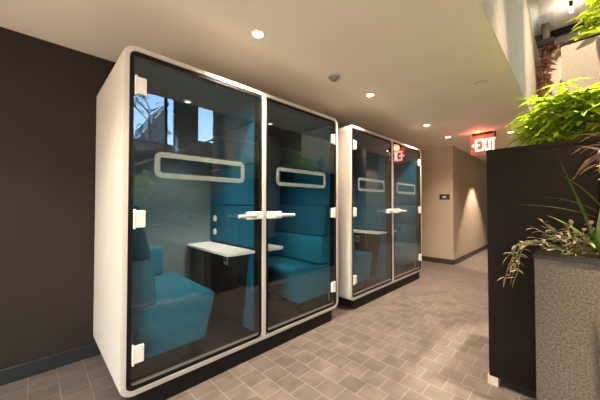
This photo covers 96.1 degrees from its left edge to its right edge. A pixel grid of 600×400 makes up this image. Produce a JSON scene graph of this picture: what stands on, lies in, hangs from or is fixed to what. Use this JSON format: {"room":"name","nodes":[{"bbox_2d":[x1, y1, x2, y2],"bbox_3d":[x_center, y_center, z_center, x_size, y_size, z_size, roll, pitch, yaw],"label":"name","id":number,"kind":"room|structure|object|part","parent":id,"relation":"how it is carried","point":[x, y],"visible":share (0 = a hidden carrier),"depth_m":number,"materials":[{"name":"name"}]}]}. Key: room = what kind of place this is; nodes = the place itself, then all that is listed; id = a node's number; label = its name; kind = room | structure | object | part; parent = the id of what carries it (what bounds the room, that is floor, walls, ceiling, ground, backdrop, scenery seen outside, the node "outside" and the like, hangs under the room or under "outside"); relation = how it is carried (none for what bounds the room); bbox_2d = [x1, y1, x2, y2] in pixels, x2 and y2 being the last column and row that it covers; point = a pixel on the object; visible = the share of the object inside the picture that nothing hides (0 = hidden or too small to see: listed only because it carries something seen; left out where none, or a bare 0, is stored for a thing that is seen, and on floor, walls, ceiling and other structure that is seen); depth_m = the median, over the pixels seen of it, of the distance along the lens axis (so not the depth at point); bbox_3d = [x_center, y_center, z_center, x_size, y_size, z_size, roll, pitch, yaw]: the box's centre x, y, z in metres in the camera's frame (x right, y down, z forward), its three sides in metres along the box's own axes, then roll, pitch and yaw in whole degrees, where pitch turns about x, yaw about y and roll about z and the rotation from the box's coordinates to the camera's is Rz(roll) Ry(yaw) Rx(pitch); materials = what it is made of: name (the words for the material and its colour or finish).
{"room":"office lobby","nodes":[
{"label":"office lobby","id":0,"kind":"room"},
{"bbox_2d":[0,27,115,369],"bbox_3d":[-1.078,0.054,2.963,9.904,2.511,0.100,1,-1,-45],"label":"wall","id":1,"kind":"structure","parent":0,"point":[49,91],"depth_m":2.05,"materials":[{"name":"brown paint"}]},
{"bbox_2d":[0,244,487,385],"bbox_3d":[1.854,1.295,5.021,17.000,0.107,1.063,1,-1,-45],"label":"baseboard","id":2,"kind":"structure","parent":1,"relation":"attached to","point":[25,370],"depth_m":2.08,"materials":[{"name":"black"}]},
{"bbox_2d":[0,0,534,161],"bbox_3d":[2.298,-1.231,4.618,17.000,0.120,2.527,1,-1,-45],"label":"ceiling","id":3,"kind":"structure","parent":0,"point":[422,61],"depth_m":2.16,"materials":[{"name":"paint"}]},
{"bbox_2d":[251,29,264,38],"bbox_3d":[-0.310,-1.216,1.978,0.100,0.006,0.100,1,-1,-45],"label":"recessed light","id":4,"kind":"object","parent":3,"relation":"in","point":[258,34],"visible":1,"depth_m":1.98,"materials":[{"name":"white"}]},
{"bbox_2d":[328,73,339,81],"bbox_3d":[0.331,-1.187,2.624,0.120,0.042,0.120,1,-1,-45],"label":"smoke detector","id":5,"kind":"object","parent":3,"relation":"attached to","point":[333,77],"visible":1,"depth_m":2.59,"materials":[{"name":"beige plastic"}]},
{"bbox_2d":[475,81,487,85],"bbox_3d":[1.867,-1.208,2.778,0.113,0.018,0.113,1,-1,-45],"label":"sprinkler cover","id":6,"kind":"object","parent":3,"relation":"attached to","point":[480,83],"visible":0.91,"depth_m":2.77,"materials":[{"name":"metal"}]},
{"bbox_2d":[470,131,495,155],"bbox_3d":[3.182,-0.982,4.686,0.070,0.375,0.374,1,-1,-45],"label":"exit sign","id":7,"kind":"object","parent":3,"relation":"hanging from","point":[480,142],"visible":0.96,"depth_m":4.68,"materials":[{"name":"red plastic"}]},
{"bbox_2d":[0,248,536,399],"bbox_3d":[3.928,1.359,2.921,17.000,0.100,6.963,1,-1,-45],"label":"floor","id":8,"kind":"structure","parent":0,"point":[427,338],"depth_m":2.15,"materials":[{"name":"tile"}]},
{"bbox_2d":[93,45,337,399],"bbox_3d":[-0.609,0.190,2.607,2.076,2.227,1.026,1,-1,-45],"label":"booth","id":9,"kind":"object","parent":8,"relation":"on","point":[216,243],"visible":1,"depth_m":2.45,"materials":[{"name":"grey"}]},
{"bbox_2d":[132,206,150,259],"bbox_3d":[-1.311,0.211,1.997,0.151,0.338,0.835,1,-1,-45],"label":"backrest cushion","id":10,"kind":"object","parent":9,"relation":"on","point":[140,247],"depth_m":1.70,"materials":[{"name":"teal fabric"}]},
{"bbox_3d":[-1.299,0.534,2.004,0.187,0.293,0.835,1,-1,-45],"label":"backrest","id":11,"kind":"part","parent":9,"relation":"part of","materials":[{"name":"teal fabric"}]},
{"bbox_2d":[149,246,162,275],"bbox_3d":[-1.422,0.562,2.409,0.350,0.265,0.085,1,-1,-45],"label":"cushion","id":12,"kind":"object","parent":9,"relation":"on","point":[156,252],"depth_m":2.47,"materials":[{"name":"teal fabric"}]},
{"bbox_3d":[-1.215,1.079,2.091,0.410,0.114,0.785,1,-1,-45],"label":"seat","id":13,"kind":"part","parent":9,"relation":"part of","materials":[{"name":"fabric"}]},
{"bbox_3d":[-1.148,0.854,2.147,0.578,0.342,0.835,1,-1,-45],"label":"seat","id":14,"kind":"part","parent":9,"relation":"part of","materials":[{"name":"teal fabric"}]},
{"bbox_3d":[-0.700,0.122,1.973,0.978,2.041,0.081,1,-1,-45],"label":"door","id":15,"kind":"part","parent":9,"relation":"part of","materials":[{"name":"black"}]},
{"bbox_3d":[-0.684,1.114,1.938,0.938,0.012,0.018,1,-1,-45],"label":"rail","id":16,"kind":"part","parent":9,"relation":"part of","materials":[{"name":"silver metal"}]},
{"bbox_3d":[-0.955,0.141,2.959,2.007,2.047,0.016,1,-1,-45],"label":"panel","id":17,"kind":"part","parent":9,"relation":"part of","materials":[{"name":"teal"}]},
{"bbox_2d":[224,256,227,264],"bbox_3d":[-0.740,0.593,2.692,0.012,0.105,0.070,1,-1,-45],"label":"hook","id":18,"kind":"object","parent":9,"relation":"attached to","point":[225,258],"depth_m":2.68,"materials":[{"name":"metal"}]},
{"bbox_3d":[-0.651,-0.874,2.670,2.007,0.030,0.865,1,-1,-45],"label":"ceiling panel","id":19,"kind":"part","parent":9,"relation":"part of","materials":[{"name":"teal fabric"}]},
{"bbox_3d":[-0.408,0.127,2.126,0.192,0.044,0.058,1,-1,-45],"label":"handle lever","id":20,"kind":"part","parent":9,"relation":"part of","materials":[{"name":"grey metal"}]},
{"bbox_3d":[-0.371,0.127,2.223,0.151,0.062,0.038,1,-1,-45],"label":"handle","id":21,"kind":"part","parent":9,"relation":"part of","materials":[{"name":"white plastic"}]},
{"bbox_3d":[-0.322,0.129,2.318,0.042,2.047,0.051,1,-1,-45],"label":"post","id":22,"kind":"part","parent":9,"relation":"part of","materials":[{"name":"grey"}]},
{"bbox_2d":[268,235,277,256],"bbox_3d":[-0.408,0.581,3.411,0.350,0.265,0.085,1,-1,-45],"label":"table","id":23,"kind":"object","parent":9,"relation":"on","point":[272,239],"depth_m":3.42,"materials":[{"name":"teal fabric"}]},
{"bbox_3d":[-0.226,0.130,2.366,0.151,0.062,0.038,1,-1,-45],"label":"handle","id":24,"kind":"part","parent":9,"relation":"part of","materials":[{"name":"white plastic"}]},
{"bbox_3d":[-0.129,0.132,2.402,0.192,0.044,0.058,1,-1,-45],"label":"handle lever","id":25,"kind":"part","parent":9,"relation":"part of","materials":[{"name":"grey metal"}]},
{"bbox_3d":[-0.102,1.099,3.191,0.410,0.114,0.785,1,-1,-45],"label":"seat","id":26,"kind":"part","parent":9,"relation":"part of","materials":[{"name":"fabric"}]},
{"bbox_3d":[-0.154,0.872,3.129,0.578,0.342,0.835,1,-1,-45],"label":"seat","id":27,"kind":"part","parent":9,"relation":"part of","materials":[{"name":"teal fabric"}]},
{"bbox_3d":[0.028,0.136,2.692,0.978,2.041,0.081,1,-1,-45],"label":"door","id":28,"kind":"part","parent":9,"relation":"part of","materials":[{"name":"black"}]},
{"bbox_3d":[0.044,1.128,2.657,0.938,0.012,0.018,1,-1,-45],"label":"rail","id":29,"kind":"part","parent":9,"relation":"part of","materials":[{"name":"silver metal"}]},
{"bbox_3d":[-0.004,0.557,3.284,0.187,0.293,0.835,1,-1,-45],"label":"backrest","id":30,"kind":"part","parent":9,"relation":"part of","materials":[{"name":"teal fabric"}]},
{"bbox_2d":[275,205,329,235],"bbox_3d":[0.009,0.235,3.302,0.151,0.338,0.835,1,-1,-45],"label":"backrest cushion","id":31,"kind":"object","parent":9,"relation":"on","point":[308,220],"depth_m":3.20,"materials":[{"name":"teal fabric"}]},
{"bbox_2d":[338,125,421,309],"bbox_3d":[1.057,0.220,4.254,2.150,2.227,1.026,1,-1,-45],"label":"booth","id":32,"kind":"object","parent":8,"relation":"on","point":[380,208],"visible":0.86,"depth_m":4.05,"materials":[{"name":"grey"}]},
{"bbox_3d":[0.341,0.564,3.624,0.187,0.293,0.835,1,-1,-45],"label":"backrest","id":33,"kind":"part","parent":32,"relation":"part of","materials":[{"name":"teal fabric"}]},
{"bbox_3d":[0.424,1.109,3.711,0.410,0.114,0.785,1,-1,-45],"label":"seat","id":34,"kind":"part","parent":32,"relation":"part of","materials":[{"name":"fabric"}]},
{"bbox_3d":[0.491,0.884,3.767,0.578,0.342,0.835,1,-1,-45],"label":"seat","id":35,"kind":"part","parent":32,"relation":"part of","materials":[{"name":"teal fabric"}]},
{"bbox_3d":[0.953,0.152,3.607,1.016,2.041,0.081,1,-1,-45],"label":"door","id":36,"kind":"part","parent":32,"relation":"part of","materials":[{"name":"black"}]},
{"bbox_3d":[0.969,1.145,3.572,0.976,0.012,0.018,1,-1,-45],"label":"rail","id":37,"kind":"part","parent":32,"relation":"part of","materials":[{"name":"silver metal"}]},
{"bbox_3d":[1.015,-0.843,4.317,2.082,0.030,0.865,1,-1,-45],"label":"ceiling panel","id":38,"kind":"part","parent":32,"relation":"part of","materials":[{"name":"black fabric"}]},
{"bbox_3d":[1.344,0.159,3.965,0.042,2.047,0.051,1,-1,-45],"label":"post","id":39,"kind":"part","parent":32,"relation":"part of","materials":[{"name":"grey metal"}]},
{"bbox_3d":[1.591,1.130,4.864,0.410,0.114,0.785,1,-1,-45],"label":"seat","id":40,"kind":"part","parent":32,"relation":"part of","materials":[{"name":"fabric"}]},
{"bbox_3d":[1.538,0.903,4.802,0.578,0.342,0.835,1,-1,-45],"label":"seat","id":41,"kind":"part","parent":32,"relation":"part of","materials":[{"name":"teal fabric"}]},
{"bbox_2d":[394,205,415,224],"bbox_3d":[1.701,0.266,4.975,0.151,0.338,0.835,1,-1,-45],"label":"backrest cushion","id":42,"kind":"object","parent":32,"relation":"on","point":[409,217],"depth_m":4.75,"materials":[{"name":"teal fabric"}]},
{"bbox_3d":[1.689,0.589,4.957,0.187,0.293,0.835,1,-1,-45],"label":"backrest","id":43,"kind":"part","parent":32,"relation":"part of","materials":[{"name":"teal fabric"}]},
{"bbox_3d":[1.707,0.166,4.352,1.016,2.041,0.081,1,-1,-45],"label":"door","id":44,"kind":"part","parent":32,"relation":"part of","materials":[{"name":"black"}]},
{"bbox_3d":[1.723,1.158,4.317,0.976,0.012,0.018,1,-1,-45],"label":"rail","id":45,"kind":"part","parent":32,"relation":"part of","materials":[{"name":"silver metal"}]},
{"bbox_2d":[486,137,599,397],"bbox_3d":[2.038,0.463,1.681,0.697,1.646,1.336,1,-1,-45],"label":"partition wall","id":46,"kind":"structure","parent":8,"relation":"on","point":[519,178],"depth_m":1.77,"materials":[{"name":"black"}]},
{"bbox_2d":[500,89,599,146],"bbox_3d":[1.844,-0.520,1.929,0.644,0.475,0.666,1,-1,-45],"label":"plant","id":47,"kind":"object","parent":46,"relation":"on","point":[539,131],"visible":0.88,"depth_m":1.87,"materials":[{"name":"green plant"}]},
{"bbox_3d":[1.826,-0.533,1.922,0.373,0.424,0.410,1,-1,-45],"label":"stem","id":48,"kind":"part","parent":47,"relation":"part of","materials":[{"name":"green plant"}]},
{"bbox_2d":[532,77,599,139],"bbox_3d":[1.985,-0.548,1.764,0.688,0.465,0.713,1,-1,-45],"label":"plant","id":49,"kind":"object","parent":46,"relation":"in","point":[591,101],"visible":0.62,"depth_m":1.76,"materials":[{"name":"green plant"}]},
{"bbox_3d":[1.984,-0.548,1.784,0.390,0.449,0.420,1,-1,-45],"label":"stem","id":50,"kind":"part","parent":49,"relation":"part of","materials":[{"name":"green plant"}]},
{"bbox_2d":[545,48,561,112],"bbox_3d":[4.372,-0.481,4.000,0.604,3.620,1.029,1,-1,-45],"label":"wall","id":51,"kind":"structure","parent":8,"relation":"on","point":[556,68],"depth_m":4.10,"materials":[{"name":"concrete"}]},
{"bbox_2d":[536,36,584,106],"bbox_3d":[3.970,-1.849,4.007,0.390,1.064,0.727,1,-1,-45],"label":"vine","id":52,"kind":"object","parent":51,"relation":"hanging from","point":[550,48],"visible":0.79,"depth_m":4.12,"materials":[{"name":"red plant"}]},
{"bbox_2d":[533,244,599,399],"bbox_3d":[1.660,0.765,1.087,0.548,1.020,1.036,1,-1,-45],"label":"concrete planter","id":53,"kind":"object","parent":8,"relation":"on","point":[567,288],"visible":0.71,"depth_m":1.19,"materials":[{"name":"grey concrete"}]},
{"bbox_2d":[497,218,598,287],"bbox_3d":[1.407,0.294,1.408,0.436,0.398,0.585,1,-1,-45],"label":"trailing plant","id":54,"kind":"object","parent":53,"relation":"in","point":[574,243],"visible":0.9,"depth_m":1.42,"materials":[{"name":"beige plant"}]},
{"bbox_2d":[536,159,599,255],"bbox_3d":[1.442,0.034,1.315,0.305,0.505,0.565,1,-1,-32],"label":"leaf plant","id":55,"kind":"object","parent":53,"relation":"on","point":[596,238],"visible":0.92,"depth_m":1.31,"materials":[{"name":"green plant"}]},
{"bbox_2d":[572,124,599,179],"bbox_3d":[1.608,-0.070,1.304,0.500,0.740,0.433,1,-1,-45],"label":"cordyline","id":56,"kind":"object","parent":53,"relation":"in","point":[597,155],"visible":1,"depth_m":1.38,"materials":[{"name":"red plant"}]},
{"bbox_2d":[561,33,599,93],"bbox_3d":[3.978,-0.335,3.257,0.708,3.300,1.133,1,-1,-45],"label":"wall","id":57,"kind":"structure","parent":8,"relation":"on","point":[580,58],"depth_m":3.31,"materials":[{"name":"beige paint"}]},
{"bbox_2d":[565,0,599,40],"bbox_3d":[3.953,-2.262,3.292,1.200,0.668,1.109,1,-1,-45],"label":"shrub","id":58,"kind":"object","parent":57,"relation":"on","point":[589,16],"visible":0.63,"depth_m":3.43,"materials":[{"name":"green plant"}]},
{"bbox_2d":[420,145,487,259],"bbox_3d":[5.371,0.158,8.529,7.096,2.511,1.049,1,-1,-45],"label":"wall","id":59,"kind":"structure","parent":0,"point":[453,228],"depth_m":6.01,"materials":[{"name":"beige paint"}]},
{"bbox_2d":[439,194,449,199],"bbox_3d":[3.098,-0.065,5.779,0.020,0.116,0.200,1,-1,-45],"label":"plaque","id":60,"kind":"object","parent":59,"relation":"attached to","point":[441,196],"visible":1,"depth_m":5.77,"materials":[{"name":"black plastic"}]},
{"bbox_2d":[536,0,599,36],"bbox_3d":[3.893,-4.539,3.066,17.000,0.100,7.063,1,-1,-45],"label":"ceiling","id":61,"kind":"structure","parent":0,"point":[556,12],"depth_m":6.33,"materials":[{"name":"paint"}]},
{"bbox_2d":[543,36,553,45],"bbox_3d":[5.766,-4.027,6.425,0.120,0.740,0.420,1,-1,-45],"label":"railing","id":62,"kind":"object","parent":61,"relation":"attached to","point":[550,40],"visible":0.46,"depth_m":6.30,"materials":[{"name":"grey metal"}]},
{"bbox_2d":[569,0,572,12],"bbox_3d":[6.043,-4.314,6.008,0.060,0.240,0.060,1,-1,-45],"label":"pendant light","id":63,"kind":"object","parent":61,"relation":"hanging from","point":[571,1],"visible":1,"depth_m":5.99,"materials":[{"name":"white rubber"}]},
{"bbox_2d":[554,26,599,45],"bbox_3d":[8.239,-1.543,5.513,0.100,5.800,4.511,1,-1,-45],"label":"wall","id":64,"kind":"structure","parent":0,"point":[566,37],"depth_m":6.92,"materials":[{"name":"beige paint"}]},
{"bbox_2d":[479,0,544,115],"bbox_3d":[3.169,-1.861,3.749,17.000,1.350,0.060,1,-1,-45],"label":"wall","id":65,"kind":"structure","parent":64,"relation":"attached to","point":[509,20],"depth_m":2.85,"materials":[{"name":"paint"}]},
{"bbox_2d":[526,0,544,76],"bbox_3d":[1.604,-3.064,2.224,12.600,1.000,0.060,1,-1,-45],"label":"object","id":66,"kind":"structure","parent":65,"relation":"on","point":[531,4],"depth_m":4.72,"materials":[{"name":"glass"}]},
{"bbox_3d":[3.738,-3.040,4.333,2.000,0.970,0.012,1,-1,-45],"label":"glass panel","id":67,"kind":"part","parent":66,"relation":"part of","materials":[{"name":"glass"}]},
{"bbox_3d":[5.196,-3.014,5.774,2.000,0.970,0.012,1,-1,-45],"label":"glass panel","id":68,"kind":"part","parent":66,"relation":"part of","materials":[{"name":"glass"}]},
{"bbox_2d":[550,17,598,37],"bbox_3d":[7.749,-3.527,5.832,0.080,1.780,3.400,1,-1,-45],"label":"beam","id":69,"kind":"structure","parent":64,"relation":"in","point":[567,29],"depth_m":6.83,"materials":[{"name":"black metal"}]},
{"bbox_3d":[2.279,-2.459,4.660,17.000,0.120,2.472,1,-1,-45],"label":"floor","id":70,"kind":"structure","parent":0,"visible":0},
{"bbox_2d":[541,22,549,38],"bbox_3d":[6.185,-3.450,6.773,0.170,1.940,0.170,1,-1,-45],"label":"column","id":71,"kind":"structure","parent":70,"relation":"on","point":[545,28],"depth_m":6.72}
]}

